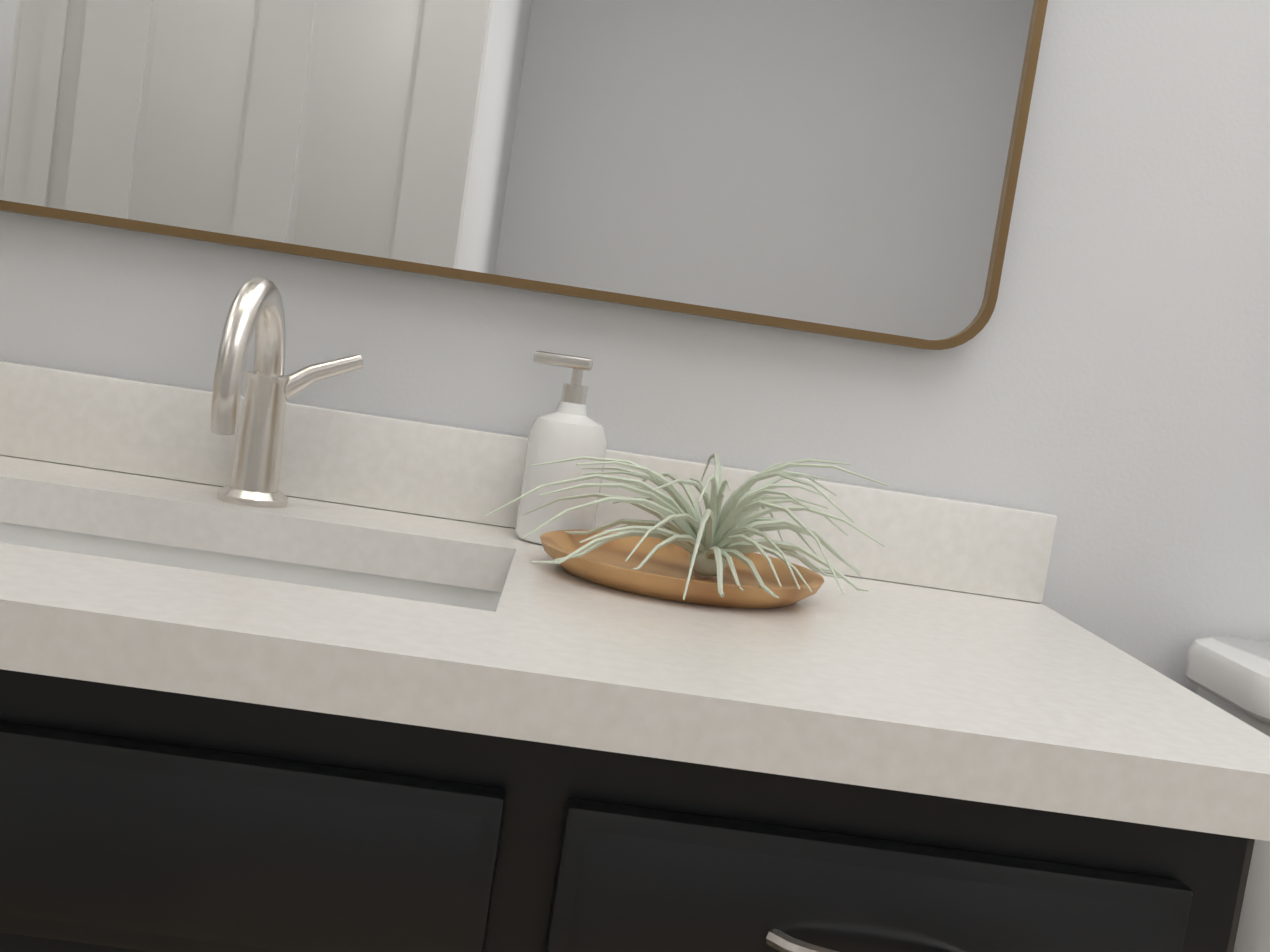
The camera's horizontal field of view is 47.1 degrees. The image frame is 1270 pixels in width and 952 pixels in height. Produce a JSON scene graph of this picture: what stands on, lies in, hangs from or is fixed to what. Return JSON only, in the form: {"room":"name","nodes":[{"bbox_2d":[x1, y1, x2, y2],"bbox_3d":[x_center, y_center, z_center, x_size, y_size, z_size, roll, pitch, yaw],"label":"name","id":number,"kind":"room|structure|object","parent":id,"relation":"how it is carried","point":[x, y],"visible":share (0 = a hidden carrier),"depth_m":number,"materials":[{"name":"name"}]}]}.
{"room":"bathroom","nodes":[
{"label":"bathroom","id":0,"kind":"room"},
{"bbox_2d":[0,0,1269,692],"bbox_3d":[0.106,-0.339,1.393,2.400,2.440,0.100,8,5,-3],"label":"wall","id":1,"kind":"structure","parent":0,"point":[1098,384],"depth_m":1.36,"materials":[{"name":"white paint"}]},
{"bbox_2d":[0,0,1047,349],"bbox_3d":[-0.223,-0.562,1.291,1.215,0.742,0.032,8,5,-3],"label":"mirror","id":2,"kind":"object","parent":1,"relation":"attached to","point":[844,168],"visible":0.96,"depth_m":1.31,"materials":[{"name":"brown metal"}]},
{"bbox_2d":[0,360,1056,600],"bbox_3d":[-0.300,-0.022,1.346,1.396,0.085,0.020,8,5,-3],"label":"backsplash","id":3,"kind":"structure","parent":1,"relation":"attached to","point":[53,414],"depth_m":1.34,"materials":[{"name":"white stone"}]},
{"bbox_3d":[0.010,1.050,-0.136,2.340,0.050,3.400,8,5,-3],"label":"floor","id":4,"kind":"structure","parent":0,"visible":0},
{"bbox_2d":[0,645,1269,951],"bbox_3d":[-0.343,0.467,1.104,1.467,0.772,0.589,8,5,-3],"label":"bathroom vanity","id":5,"kind":"object","parent":4,"relation":"on","point":[144,807],"depth_m":0.83,"materials":[{"name":"black wood"}]},
{"bbox_2d":[0,453,1269,816],"bbox_3d":[-0.309,0.064,1.074,1.417,0.038,0.577,8,5,-3],"label":"countertop","id":6,"kind":"structure","parent":5,"relation":"on","point":[891,672],"depth_m":0.89,"materials":[{"name":"white stone"}]},
{"bbox_2d":[0,505,483,596],"bbox_3d":[-0.344,0.147,1.087,0.494,0.162,0.304,8,5,-3],"label":"sink","id":7,"kind":"object","parent":6,"relation":"in","point":[16,520],"depth_m":1.22,"materials":[{"name":"white ceramic"}]},
{"bbox_2d":[196,277,363,508],"bbox_3d":[-0.295,-0.064,1.205,0.108,0.194,0.183,8,5,-3],"label":"faucet","id":8,"kind":"object","parent":6,"relation":"on","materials":[{"name":"silver metal"}]},
{"bbox_2d":[515,351,606,543],"bbox_3d":[-0.063,-0.024,1.294,0.075,0.166,0.070,8,5,-3],"label":"soap dispenser","id":9,"kind":"object","parent":6,"relation":"on","point":[568,428],"visible":0.85,"depth_m":1.27,"materials":[{"name":"white ceramic"}]},
{"bbox_2d":[485,452,888,608],"bbox_3d":[0.045,0.030,1.158,0.320,0.116,0.354,8,5,-3],"label":"potted plant","id":10,"kind":"object","parent":6,"relation":"on","point":[684,550],"visible":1,"depth_m":1.14,"materials":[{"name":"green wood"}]},
{"bbox_2d":[1184,636,1269,951],"bbox_3d":[0.669,0.607,1.052,0.408,0.805,0.765,8,5,-3],"label":"toilet","id":11,"kind":"object","parent":4,"relation":"on","point":[1231,675],"visible":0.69,"depth_m":1.24,"materials":[{"name":"white ceramic"}]}
]}

